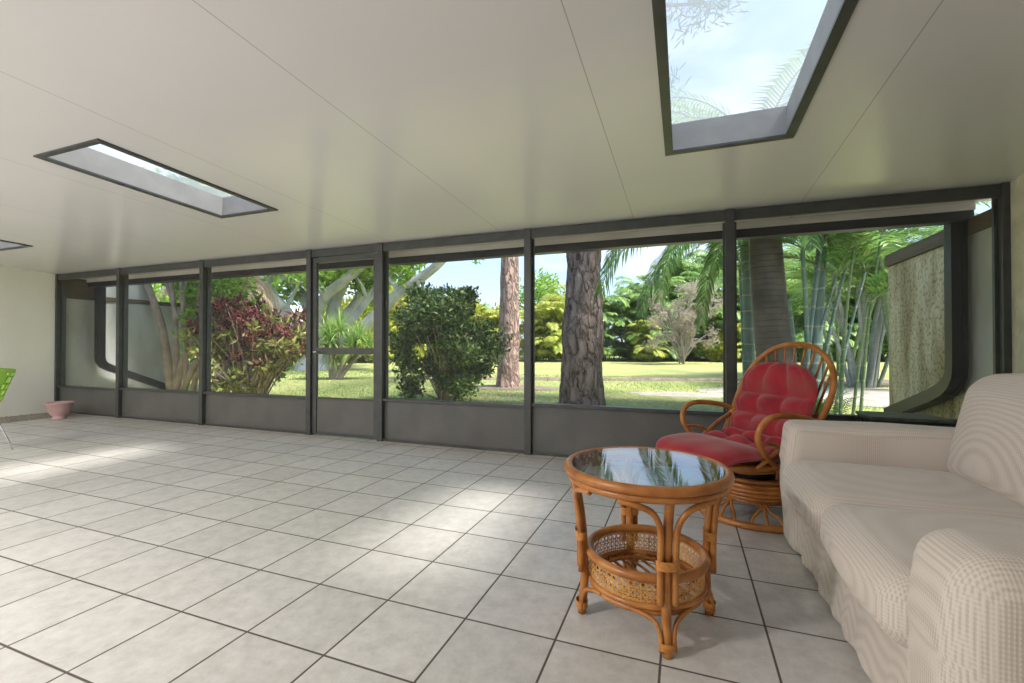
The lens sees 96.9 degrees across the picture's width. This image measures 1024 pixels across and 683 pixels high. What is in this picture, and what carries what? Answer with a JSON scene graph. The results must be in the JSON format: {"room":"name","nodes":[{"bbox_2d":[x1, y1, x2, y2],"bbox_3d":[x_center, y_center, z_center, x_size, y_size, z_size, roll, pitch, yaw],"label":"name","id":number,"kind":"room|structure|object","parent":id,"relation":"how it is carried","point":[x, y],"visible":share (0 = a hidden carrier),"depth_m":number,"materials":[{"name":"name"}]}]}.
{"room":"sunroom","nodes":[
{"label":"sunroom","id":0,"kind":"room"},
{"bbox_2d":[0,266,180,416],"bbox_3d":[-9.232,-0.093,5.933,0.230,3.300,9.350,0,-1,21],"label":"wall","id":1,"kind":"structure","parent":0,"point":[27,297],"depth_m":8.19,"materials":[{"name":"beige paint"}]},
{"bbox_2d":[54,274,66,400],"bbox_3d":[-8.231,0.030,8.264,0.074,2.498,0.140,0,-1,21],"label":"trim","id":2,"kind":"structure","parent":1,"relation":"attached to","point":[57,282],"depth_m":8.23,"materials":[{"name":"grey metal"}]},
{"bbox_2d":[57,281,114,416],"bbox_3d":[-7.407,0.082,7.940,1.716,2.383,0.100,0,-1,21],"label":"window","id":3,"kind":"structure","parent":1,"relation":"in","point":[99,401],"depth_m":7.93,"materials":[{"name":"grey metal"}]},
{"bbox_2d":[84,202,975,282],"bbox_3d":[-2.096,-1.180,6.375,13.270,0.066,0.020,0,-1,21],"label":"trim","id":4,"kind":"structure","parent":1,"relation":"attached to","point":[971,205],"depth_m":5.00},
{"bbox_2d":[88,210,973,287],"bbox_3d":[-2.255,-1.121,6.519,13.670,0.125,0.128,0,-1,21],"label":"rain gutter","id":5,"kind":"object","parent":1,"relation":"attached to","point":[934,219],"visible":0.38,"depth_m":5.14,"materials":[{"name":"metal"}]},
{"bbox_2d":[94,287,165,388],"bbox_3d":[-7.640,0.026,9.242,0.118,2.118,1.382,0,-1,21],"label":"downspout","id":6,"kind":"object","parent":5,"relation":"attached to","point":[100,292],"visible":0.79,"depth_m":8.64,"materials":[{"name":"grey metal"}]},
{"bbox_2d":[0,413,871,682],"bbox_3d":[-3.400,1.285,2.629,13.570,0.120,7.330,0,-1,21],"label":"floor","id":7,"kind":"structure","parent":0,"point":[132,550],"depth_m":2.38,"materials":[{"name":"tile"}]},
{"bbox_2d":[0,368,15,448],"bbox_3d":[-6.104,0.775,5.124,0.514,0.943,0.675,0,-1,26],"label":"shell chair","id":8,"kind":"object","parent":7,"relation":"on","point":[4,385],"visible":1,"depth_m":5.24,"materials":[{"name":"plastic"}]},
{"bbox_2d":[0,412,75,422],"bbox_3d":[-8.393,1.250,6.806,0.780,0.028,2.604,0,-1,21],"label":"baseboard","id":9,"kind":"structure","parent":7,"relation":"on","point":[6,419],"depth_m":7.52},
{"bbox_2d":[43,401,74,418],"bbox_3d":[-7.469,1.134,7.483,0.374,0.274,0.374,0,-1,21],"label":"bowl planter","id":10,"kind":"object","parent":7,"relation":"on","point":[57,409],"visible":1,"depth_m":7.40,"materials":[{"name":"pink ceramic"}]},
{"bbox_2d":[115,268,128,417],"bbox_3d":[-6.563,0.024,7.631,0.101,2.498,0.140,0,-1,21],"label":"trim","id":11,"kind":"structure","parent":7,"relation":"on","point":[119,278],"depth_m":7.58,"materials":[{"name":"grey metal"}]},
{"bbox_2d":[119,275,198,423],"bbox_3d":[-5.627,0.076,7.265,1.929,2.383,0.100,0,-1,21],"label":"window","id":12,"kind":"structure","parent":7,"relation":"on","point":[177,406],"depth_m":7.27,"materials":[{"name":"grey metal"}]},
{"bbox_2d":[198,260,211,424],"bbox_3d":[-4.683,0.017,6.919,0.101,2.498,0.140,0,-1,21],"label":"trim","id":13,"kind":"structure","parent":7,"relation":"on","point":[202,270],"depth_m":6.87,"materials":[{"name":"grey metal"}]},
{"bbox_2d":[203,268,305,433],"bbox_3d":[-3.707,0.069,6.538,2.014,2.383,0.100,0,-1,21],"label":"window","id":14,"kind":"structure","parent":7,"relation":"on","point":[267,412],"depth_m":6.52,"materials":[{"name":"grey metal"}]},
{"bbox_2d":[305,250,313,434],"bbox_3d":[-2.724,0.010,6.177,0.101,2.498,0.140,0,-1,21],"label":"trim","id":15,"kind":"structure","parent":7,"relation":"on","point":[309,260],"depth_m":6.11,"materials":[{"name":"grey metal"}]},
{"bbox_2d":[377,243,388,441],"bbox_3d":[-1.642,0.006,5.766,0.101,2.498,0.140,0,-1,21],"label":"trim","id":16,"kind":"structure","parent":7,"relation":"on","point":[380,253],"depth_m":5.71,"materials":[{"name":"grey metal"}]},
{"bbox_2d":[311,253,376,439],"bbox_3d":[-2.201,0.058,5.925,1.072,2.373,0.099,0,-1,21],"label":"door","id":17,"kind":"structure","parent":16,"relation":"attached to","point":[332,416],"depth_m":5.96,"materials":[{"name":"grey metal"}]},
{"bbox_2d":[383,252,523,453],"bbox_3d":[-0.728,0.058,5.409,1.882,2.383,0.100,0,-1,21],"label":"window","id":18,"kind":"structure","parent":7,"relation":"on","point":[458,424],"depth_m":5.38,"materials":[{"name":"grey metal"}]},
{"bbox_2d":[524,228,532,454],"bbox_3d":[0.194,-0.001,5.071,0.101,2.498,0.140,0,-1,21],"label":"post","id":19,"kind":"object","parent":7,"relation":"on","point":[528,291],"depth_m":5.01,"materials":[{"name":"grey metal"}]},
{"bbox_2d":[531,223,725,467],"bbox_3d":[1.139,0.051,4.701,1.948,2.383,0.100,0,-1,21],"label":"window","id":20,"kind":"structure","parent":7,"relation":"on","point":[558,429],"depth_m":4.74,"materials":[{"name":"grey metal"}]},
{"bbox_2d":[564,446,734,659],"bbox_3d":[0.599,0.884,2.037,0.724,0.674,0.724,1,-1,-44],"label":"side table","id":21,"kind":"object","parent":7,"relation":"on","point":[672,571],"visible":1,"depth_m":1.91,"materials":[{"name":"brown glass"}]},
{"bbox_2d":[586,524,710,615],"bbox_3d":[0.599,1.005,2.036,0.538,0.171,0.538,0,-1,21],"label":"basket","id":22,"kind":"object","parent":21,"relation":"on","point":[699,575],"depth_m":1.91,"materials":[{"name":"wicker"}]},
{"bbox_2d":[724,209,734,418],"bbox_3d":[2.091,-0.007,4.351,0.101,2.498,0.140,0,-1,21],"label":"trim","id":23,"kind":"structure","parent":7,"relation":"on","point":[729,222],"depth_m":4.29,"materials":[{"name":"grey metal"}]},
{"bbox_2d":[680,342,836,533],"bbox_3d":[1.746,0.615,3.286,0.873,1.228,0.822,0,-1,-18],"label":"swivel armchair","id":24,"kind":"object","parent":7,"relation":"on","point":[755,482],"visible":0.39,"depth_m":3.05,"materials":[{"name":"brown wicker"}]},
{"bbox_2d":[656,362,817,466],"bbox_3d":[1.602,0.489,3.236,0.945,0.672,0.694,0,-1,-18],"label":"cushion","id":25,"kind":"object","parent":24,"relation":"on","point":[768,388],"visible":0.78,"depth_m":3.23,"materials":[{"name":"red fabric"}]},
{"bbox_2d":[779,373,1023,682],"bbox_3d":[1.832,0.677,1.698,1.234,1.084,2.027,0,-1,21],"label":"sofa","id":26,"kind":"object","parent":7,"relation":"on","point":[911,536],"visible":1,"depth_m":1.69,"materials":[{"name":"beige fabric"}]},
{"bbox_2d":[782,460,1023,536],"bbox_3d":[1.812,0.767,2.115,0.889,0.290,0.732,0,-1,21],"label":"seat cushion","id":27,"kind":"object","parent":26,"relation":"on","point":[813,487],"depth_m":2.01,"materials":[{"name":"beige fabric"}]},
{"bbox_2d":[820,505,1023,648],"bbox_3d":[1.553,0.761,1.429,0.900,0.285,0.732,0,-1,21],"label":"seat cushion","id":28,"kind":"object","parent":26,"relation":"on","point":[871,549],"depth_m":1.49,"materials":[{"name":"beige fabric"}]},
{"bbox_2d":[947,373,1023,505],"bbox_3d":[2.267,0.433,1.951,0.404,0.592,0.774,0,-1,21],"label":"cushion","id":29,"kind":"object","parent":26,"relation":"on","point":[985,449],"depth_m":2.00,"materials":[{"name":"beige fabric"}]},
{"bbox_2d":[855,411,952,426],"bbox_3d":[2.917,0.894,3.399,0.470,0.682,0.350,0,-1,21],"label":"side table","id":30,"kind":"object","parent":7,"relation":"on","point":[885,417],"visible":0.53,"depth_m":3.30,"materials":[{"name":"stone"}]},
{"bbox_2d":[0,0,1023,278],"bbox_3d":[-3.348,-1.520,2.792,13.570,0.541,7.620,0,-1,21],"label":"ceiling","id":31,"kind":"structure","parent":0,"point":[360,122],"depth_m":2.83,"materials":[{"name":"white paint"}]},
{"bbox_2d":[0,240,32,250],"bbox_3d":[-7.185,-1.449,5.619,0.830,0.301,1.569,0,-1,21],"label":"skylight","id":32,"kind":"object","parent":31,"relation":"attached to","point":[4,245],"visible":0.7,"depth_m":6.31,"materials":[{"name":"clear glass"}]},
{"bbox_2d":[33,138,277,218],"bbox_3d":[-2.981,-1.466,3.999,0.820,0.299,1.519,0,-1,21],"label":"skylight","id":33,"kind":"object","parent":31,"relation":"attached to","point":[98,158],"visible":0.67,"depth_m":4.07,"materials":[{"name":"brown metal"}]},
{"bbox_2d":[652,0,858,155],"bbox_3d":[1.206,-1.481,2.413,0.815,0.299,1.519,0,-1,21],"label":"skylight","id":34,"kind":"object","parent":31,"relation":"attached to","point":[732,73],"visible":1,"depth_m":2.55,"materials":[{"name":"glass"}]},
{"bbox_2d":[181,355,888,414],"bbox_3d":[8.014,1.661,42.292,135.000,0.078,75.000,0,-1,21],"label":"ground","id":35,"kind":"structure","parent":0,"point":[703,368],"depth_m":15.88,"materials":[{"name":"green plant"}]},
{"bbox_2d":[152,283,194,361],"bbox_3d":[-23.236,-2.633,33.468,8.809,8.790,8.632,0,-1,21],"label":"tree","id":36,"kind":"object","parent":35,"relation":"on","point":[157,286],"visible":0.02,"depth_m":31.01,"materials":[{"name":"green plant"}]},
{"bbox_2d":[144,276,266,390],"bbox_3d":[-6.121,-1.542,9.754,4.541,5.928,3.898,0,-1,27],"label":"tree","id":37,"kind":"object","parent":35,"relation":"on","point":[179,373],"visible":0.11,"depth_m":9.54,"materials":[{"name":"beige plant"}]},
{"bbox_2d":[154,278,278,338],"bbox_3d":[-19.794,-2.514,31.723,5.633,8.508,9.105,0,-1,21],"label":"tree","id":38,"kind":"object","parent":35,"relation":"on","point":[167,296],"visible":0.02,"depth_m":29.05,"materials":[{"name":"green plant"}]},
{"bbox_2d":[155,273,328,390],"bbox_3d":[-7.811,-1.025,12.934,4.776,4.932,4.720,0,-1,21],"label":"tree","id":39,"kind":"object","parent":35,"relation":"on","point":[260,285],"visible":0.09,"depth_m":13.00,"materials":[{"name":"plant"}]},
{"bbox_2d":[181,275,305,352],"bbox_3d":[-17.236,-2.117,29.849,8.381,7.690,7.034,0,-1,-28],"label":"tree","id":40,"kind":"object","parent":35,"relation":"on","point":[268,276],"visible":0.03,"depth_m":28.80,"materials":[{"name":"green plant"}]},
{"bbox_2d":[192,305,302,358],"bbox_3d":[-27.566,-1.213,50.015,15.200,5.900,9.200,0,-1,-14],"label":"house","id":41,"kind":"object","parent":35,"relation":"on","point":[291,306],"visible":0.02,"depth_m":50.22,"materials":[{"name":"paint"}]},
{"bbox_2d":[178,291,323,393],"bbox_3d":[-5.421,0.147,9.603,2.485,2.439,1.684,0,-1,-2],"label":"shrub","id":42,"kind":"object","parent":35,"relation":"on","point":[253,366],"visible":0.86,"depth_m":9.26,"materials":[{"name":"red plant"}]},
{"bbox_2d":[304,296,367,361],"bbox_3d":[-13.100,-0.845,36.244,6.048,5.271,5.432,0,-1,21],"label":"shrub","id":43,"kind":"object","parent":35,"relation":"on","point":[343,304],"visible":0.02,"depth_m":34.65,"materials":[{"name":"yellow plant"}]},
{"bbox_2d":[318,308,373,379],"bbox_3d":[-6.186,0.050,16.988,3.426,2.921,2.261,0,-1,0],"label":"leaf plant","id":44,"kind":"object","parent":35,"relation":"on","point":[335,371],"visible":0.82,"depth_m":16.88,"materials":[{"name":"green plant"}]},
{"bbox_2d":[250,259,483,370],"bbox_3d":[-9.421,-4.199,23.757,13.832,11.816,17.230,0,-1,-33],"label":"spreading tree","id":45,"kind":"object","parent":35,"relation":"on","point":[337,282],"visible":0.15,"depth_m":23.32,"materials":[{"name":"grey plant"}]},
{"bbox_2d":[338,296,398,362],"bbox_3d":[-10.422,-0.772,33.666,4.878,5.075,5.537,0,-1,21],"label":"shrub","id":46,"kind":"object","parent":35,"relation":"on","point":[365,313],"visible":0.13,"depth_m":33.32,"materials":[{"name":"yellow plant"}]},
{"bbox_2d":[352,286,433,361],"bbox_3d":[-9.728,-1.612,35.942,7.085,6.797,5.795,0,-1,-6],"label":"shrub","id":47,"kind":"object","parent":35,"relation":"on","point":[393,309],"visible":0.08,"depth_m":35.22,"materials":[{"name":"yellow plant"}]},
{"bbox_2d":[389,279,432,360],"bbox_3d":[-9.279,-1.908,40.345,7.025,7.439,7.778,0,-1,21],"label":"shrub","id":48,"kind":"object","parent":35,"relation":"on","point":[393,279],"visible":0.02,"depth_m":39.15,"materials":[{"name":"green plant"}]},
{"bbox_2d":[389,278,514,400],"bbox_3d":[-1.543,-0.030,9.826,2.543,2.804,2.729,0,-1,-42],"label":"leafy bush","id":49,"kind":"object","parent":35,"relation":"on","point":[457,358],"visible":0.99,"depth_m":9.34,"materials":[{"name":"green plant"}]},
{"bbox_2d":[442,299,499,360],"bbox_3d":[-2.867,-1.028,39.866,7.038,5.709,6.013,0,-1,21],"label":"shrub","id":50,"kind":"object","parent":35,"relation":"on","point":[481,312],"visible":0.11,"depth_m":37.51,"materials":[{"name":"yellow plant"}]},
{"bbox_2d":[475,304,495,336],"bbox_3d":[-3.208,-0.746,38.825,4.463,4.918,4.640,1,-1,-45],"label":"palm","id":51,"kind":"object","parent":35,"relation":"on","point":[482,304],"visible":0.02,"depth_m":37.91,"materials":[{"name":"green plant"}]},
{"bbox_2d":[475,310,523,359],"bbox_3d":[-0.890,-0.713,37.546,4.652,4.853,5.981,0,-1,5],"label":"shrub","id":52,"kind":"object","parent":35,"relation":"on","point":[489,312],"visible":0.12,"depth_m":37.10,"materials":[{"name":"green plant"}]},
{"bbox_2d":[496,257,520,387],"bbox_3d":[0.097,-4.183,13.587,4.838,11.465,6.237,0,-1,4],"label":"pine tree","id":53,"kind":"object","parent":35,"relation":"on","point":[508,374],"visible":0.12,"depth_m":13.24,"materials":[{"name":"brown plant"}]},
{"bbox_2d":[475,385,558,390],"bbox_3d":[0.153,1.353,13.613,3.022,0.050,1.836,0,-1,21],"label":"leaf litter","id":54,"kind":"object","parent":35,"relation":"on","point":[490,387],"visible":0.44,"depth_m":13.10,"materials":[{"name":"beige plant"}]},
{"bbox_2d":[519,305,559,360],"bbox_3d":[1.957,-0.770,38.519,4.784,4.992,6.152,0,-1,21],"label":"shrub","id":55,"kind":"object","parent":35,"relation":"on","point":[521,331],"visible":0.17,"depth_m":37.66,"materials":[{"name":"green plant"}]},
{"bbox_2d":[519,267,565,352],"bbox_3d":[3.479,-2.691,46.186,7.140,9.149,9.030,0,-1,31],"label":"shrub","id":56,"kind":"object","parent":35,"relation":"on","point":[541,290],"visible":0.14,"depth_m":44.91,"materials":[{"name":"green plant"}]},
{"bbox_2d":[523,295,564,360],"bbox_3d":[3.471,-1.056,36.508,5.316,5.546,6.836,0,-1,-4],"label":"palm","id":57,"kind":"object","parent":35,"relation":"on","point":[546,312],"visible":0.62,"depth_m":35.97,"materials":[{"name":"green plant"}]},
{"bbox_2d":[521,284,609,359],"bbox_3d":[4.381,-1.541,37.983,8.118,6.586,6.313,0,-1,16],"label":"palm","id":58,"kind":"object","parent":35,"relation":"on","point":[555,296],"visible":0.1,"depth_m":36.81,"materials":[{"name":"green plant"}]},
{"bbox_2d":[558,251,605,405],"bbox_3d":[2.041,-4.191,8.998,6.351,11.409,6.042,0,-1,-8],"label":"pine tree","id":59,"kind":"object","parent":35,"relation":"on","point":[583,324],"visible":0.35,"depth_m":8.86,"materials":[{"name":"brown plant"}]},
{"bbox_2d":[602,288,634,360],"bbox_3d":[7.308,-1.444,38.073,5.987,6.346,5.758,0,-1,-39],"label":"palm","id":60,"kind":"object","parent":35,"relation":"on","point":[609,314],"visible":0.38,"depth_m":37.15,"materials":[{"name":"green plant"}]},
{"bbox_2d":[604,283,655,360],"bbox_3d":[9.711,-1.583,39.235,5.847,6.664,6.104,0,-1,16],"label":"palm","id":61,"kind":"object","parent":35,"relation":"on","point":[626,355],"visible":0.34,"depth_m":38.35,"materials":[{"name":"green plant"}]},
{"bbox_2d":[389,376,888,380],"bbox_3d":[4.285,1.348,16.391,18.624,0.137,0.491,0,-1,4],"label":"edging","id":62,"kind":"object","parent":35,"relation":"on","point":[390,378],"visible":0.38,"depth_m":16.22,"materials":[{"name":"grey concrete"}]},
{"bbox_2d":[611,275,672,357],"bbox_3d":[12.502,-2.342,44.331,7.558,8.329,7.858,0,-1,-38],"label":"palm","id":63,"kind":"object","parent":35,"relation":"on","point":[631,285],"visible":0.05,"depth_m":43.18,"materials":[{"name":"green plant"}]},
{"bbox_2d":[622,315,670,361],"bbox_3d":[10.729,-0.231,35.670,3.655,3.813,4.700,0,-1,-8],"label":"shrub","id":64,"kind":"object","parent":35,"relation":"on","point":[639,338],"visible":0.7,"depth_m":35.30,"materials":[{"name":"green plant"}]},
{"bbox_2d":[613,276,698,360],"bbox_3d":[11.713,-1.763,36.758,6.586,6.980,6.334,0,-1,28],"label":"palm","id":65,"kind":"object","parent":35,"relation":"on","point":[635,297],"visible":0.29,"depth_m":36.25,"materials":[{"name":"plant"}]},
{"bbox_2d":[639,257,708,358],"bbox_3d":[14.913,-2.950,43.510,8.774,9.579,8.405,0,-1,-9],"label":"palm","id":66,"kind":"object","parent":35,"relation":"on","point":[682,265],"visible":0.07,"depth_m":41.55,"materials":[{"name":"green plant"}]},
{"bbox_2d":[628,392,722,397],"bbox_3d":[4.448,1.332,11.455,3.092,0.050,1.154,0,-1,21],"label":"sand patch","id":67,"kind":"object","parent":35,"relation":"on","point":[673,394],"visible":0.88,"depth_m":11.30,"materials":[{"name":"sand"}]},
{"bbox_2d":[640,280,722,363],"bbox_3d":[11.683,-1.354,31.041,5.570,5.825,3.810,0,-1,21],"label":"tree","id":68,"kind":"object","parent":35,"relation":"on","point":[683,343],"visible":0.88,"depth_m":30.78,"materials":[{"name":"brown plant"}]},
{"bbox_2d":[647,279,717,360],"bbox_3d":[15.157,-1.787,38.998,6.213,7.080,6.485,0,-1,-20],"label":"palm","id":69,"kind":"object","parent":35,"relation":"on","point":[672,286],"visible":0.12,"depth_m":37.93,"materials":[{"name":"plant"}]},
{"bbox_2d":[659,259,720,358],"bbox_3d":[18.001,-3.109,44.319,8.998,9.915,9.355,0,-1,-12],"label":"palm","id":70,"kind":"object","parent":35,"relation":"on","point":[698,270],"visible":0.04,"depth_m":41.58,"materials":[{"name":"green plant"}]},
{"bbox_2d":[670,271,740,361],"bbox_3d":[16.266,-2.026,37.303,7.110,7.535,6.838,0,-1,27],"label":"palm","id":71,"kind":"object","parent":35,"relation":"on","point":[716,319],"visible":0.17,"depth_m":36.23,"materials":[{"name":"green plant"}]},
{"bbox_2d":[682,249,739,319],"bbox_3d":[20.265,-3.562,42.605,9.502,10.829,9.918,0,-1,28],"label":"palm","id":72,"kind":"object","parent":35,"relation":"on","point":[699,261],"visible":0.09,"depth_m":42.97,"materials":[{"name":"green plant"}]},
{"bbox_2d":[592,234,844,362],"bbox_3d":[4.146,-1.845,8.641,5.718,6.645,5.260,0,-1,-8],"label":"palm","id":73,"kind":"object","parent":35,"relation":"on","point":[770,311],"visible":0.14,"depth_m":8.34,"materials":[{"name":"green plant"}]},
{"bbox_2d":[697,332,741,361],"bbox_3d":[16.066,0.475,35.004,2.680,2.591,3.111,0,-1,-40],"label":"shrub","id":74,"kind":"object","parent":35,"relation":"on","point":[714,354],"visible":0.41,"depth_m":34.78,"materials":[{"name":"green plant"}]},
{"bbox_2d":[721,323,755,360],"bbox_3d":[17.578,-0.074,34.710,4.272,3.466,3.322,0,-1,-41],"label":"palm","id":75,"kind":"object","parent":35,"relation":"on","point":[739,344],"visible":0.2,"depth_m":34.35,"materials":[{"name":"green plant"}]},
{"bbox_2d":[700,271,791,348],"bbox_3d":[18.856,-2.399,38.120,7.309,8.330,7.630,0,-1,-10],"label":"palm","id":76,"kind":"object","parent":35,"relation":"on","point":[738,320],"visible":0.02,"depth_m":37.47,"materials":[{"name":"green plant"}]},
{"bbox_2d":[684,236,815,374],"bbox_3d":[4.959,-0.793,9.329,3.118,4.374,2.712,0,-1,21],"label":"palm","id":77,"kind":"object","parent":35,"relation":"on","point":[747,331],"visible":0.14,"depth_m":9.33,"materials":[{"name":"green plant"}]},
{"bbox_2d":[721,276,808,351],"bbox_3d":[22.477,-2.586,38.863,8.232,8.725,7.918,0,-1,-23],"label":"palm","id":78,"kind":"object","parent":35,"relation":"on","point":[798,316],"visible":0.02,"depth_m":35.92,"materials":[{"name":"green plant"}]},
{"bbox_2d":[705,241,868,365],"bbox_3d":[10.641,-1.377,17.303,7.346,5.696,4.848,0,-1,21],"label":"palm","id":79,"kind":"object","parent":35,"relation":"on","point":[791,284],"visible":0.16,"depth_m":16.92,"materials":[{"name":"green plant"}]},
{"bbox_2d":[697,386,888,406],"bbox_3d":[8.578,1.333,11.542,7.234,0.050,5.074,0,-1,21],"label":"sand patch","id":80,"kind":"object","parent":35,"relation":"on","point":[879,397],"visible":0.17,"depth_m":10.97,"materials":[{"name":"sand"}]},
{"bbox_2d":[784,258,858,361],"bbox_3d":[23.584,-2.614,36.586,8.011,8.746,7.674,0,-1,-34],"label":"palm","id":81,"kind":"object","parent":35,"relation":"on","point":[799,337],"visible":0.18,"depth_m":35.98,"materials":[{"name":"green plant"}]},
{"bbox_2d":[814,388,858,413],"bbox_3d":[5.377,1.067,7.798,1.038,0.538,0.747,0,-1,37],"label":"shoots","id":82,"kind":"object","parent":35,"relation":"on","point":[845,391],"visible":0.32,"depth_m":7.77,"materials":[{"name":"green plant"}]},
{"bbox_2d":[784,231,891,387],"bbox_3d":[10.555,-0.844,13.646,6.177,4.581,4.686,0,-1,21],"label":"palm","id":83,"kind":"object","parent":35,"relation":"on","point":[878,329],"visible":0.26,"depth_m":13.52,"materials":[{"name":"green plant"}]},
{"bbox_2d":[737,226,943,413],"bbox_3d":[5.976,-0.849,8.309,3.850,4.452,3.587,0,-1,21],"label":"bamboo","id":84,"kind":"object","parent":35,"relation":"on","point":[813,328],"visible":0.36,"depth_m":8.24,"materials":[{"name":"green plant"}]},
{"bbox_2d":[799,270,885,360],"bbox_3d":[27.116,-2.401,38.125,7.558,8.329,7.858,0,-1,19],"label":"palm","id":85,"kind":"object","parent":35,"relation":"on","point":[826,299],"visible":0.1,"depth_m":36.64,"materials":[{"name":"green plant"}]},
{"bbox_2d":[823,380,888,385],"bbox_3d":[11.801,1.348,14.957,4.709,0.050,2.496,0,-1,21],"label":"leaf litter","id":86,"kind":"object","parent":35,"relation":"on","point":[885,383],"visible":0.13,"depth_m":14.62,"materials":[{"name":"brown plant"}]},
{"bbox_2d":[782,226,933,375],"bbox_3d":[13.917,-1.685,18.547,6.728,6.334,5.516,0,-1,-6],"label":"palm","id":87,"kind":"object","parent":35,"relation":"on","point":[838,361],"visible":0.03,"depth_m":18.77,"materials":[{"name":"green plant"}]},
{"bbox_2d":[831,279,886,359],"bbox_3d":[29.962,-2.796,38.579,8.392,9.163,8.040,0,-1,-6],"label":"palm","id":88,"kind":"object","parent":35,"relation":"on","point":[849,312],"visible":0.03,"depth_m":37.23,"materials":[{"name":"green plant"}]},
{"bbox_2d":[838,277,888,359],"bbox_3d":[31.563,-2.605,36.918,8.232,8.725,7.918,0,-1,-33],"label":"palm","id":89,"kind":"object","parent":35,"relation":"on","point":[885,350],"visible":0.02,"depth_m":36.73,"materials":[{"name":"green plant"}]},
{"bbox_2d":[807,213,977,348],"bbox_3d":[10.774,-1.024,12.183,4.999,4.882,5.043,-1,-1,44],"label":"palm","id":90,"kind":"object","parent":35,"relation":"on","point":[885,303],"visible":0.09,"depth_m":12.30,"materials":[{"name":"green plant"}]},
{"bbox_2d":[798,201,990,414],"bbox_3d":[5.825,-0.535,7.197,2.054,3.797,2.912,0,-1,-34],"label":"palm","id":91,"kind":"object","parent":35,"relation":"on","point":[874,294],"visible":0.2,"depth_m":7.25,"materials":[{"name":"green plant"}]},
{"bbox_2d":[885,174,1023,418],"bbox_3d":[3.171,-0.138,1.286,0.240,3.300,9.450,0,-1,21],"label":"wall","id":92,"kind":"structure","parent":35,"relation":"on","point":[915,270],"depth_m":4.59,"materials":[{"name":"concrete"}]},
{"bbox_2d":[58,184,1000,279],"bbox_3d":[-2.156,-1.185,5.934,12.970,0.100,0.043,0,-1,21],"label":"trim","id":93,"kind":"structure","parent":92,"relation":"attached to","point":[986,191],"depth_m":4.66,"materials":[{"name":"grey metal"}]},
{"bbox_2d":[735,199,998,462],"bbox_3d":[3.021,0.045,3.988,1.914,2.383,0.100,0,-1,21],"label":"window","id":94,"kind":"structure","parent":92,"relation":"in","point":[830,417],"depth_m":3.67,"materials":[{"name":"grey metal"}]},
{"bbox_2d":[883,221,968,412],"bbox_3d":[4.303,-0.075,4.793,0.118,2.000,1.525,0,-1,21],"label":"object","id":95,"kind":"object","parent":92,"relation":"attached to","point":[956,318],"visible":0.94,"depth_m":4.10,"materials":[{"name":"grey metal"}]},
{"bbox_2d":[991,182,1011,374],"bbox_3d":[3.944,-0.014,3.649,0.074,2.498,0.140,0,-1,21],"label":"trim","id":96,"kind":"structure","parent":92,"relation":"attached to","point":[1003,202],"depth_m":3.60,"materials":[{"name":"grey metal"}]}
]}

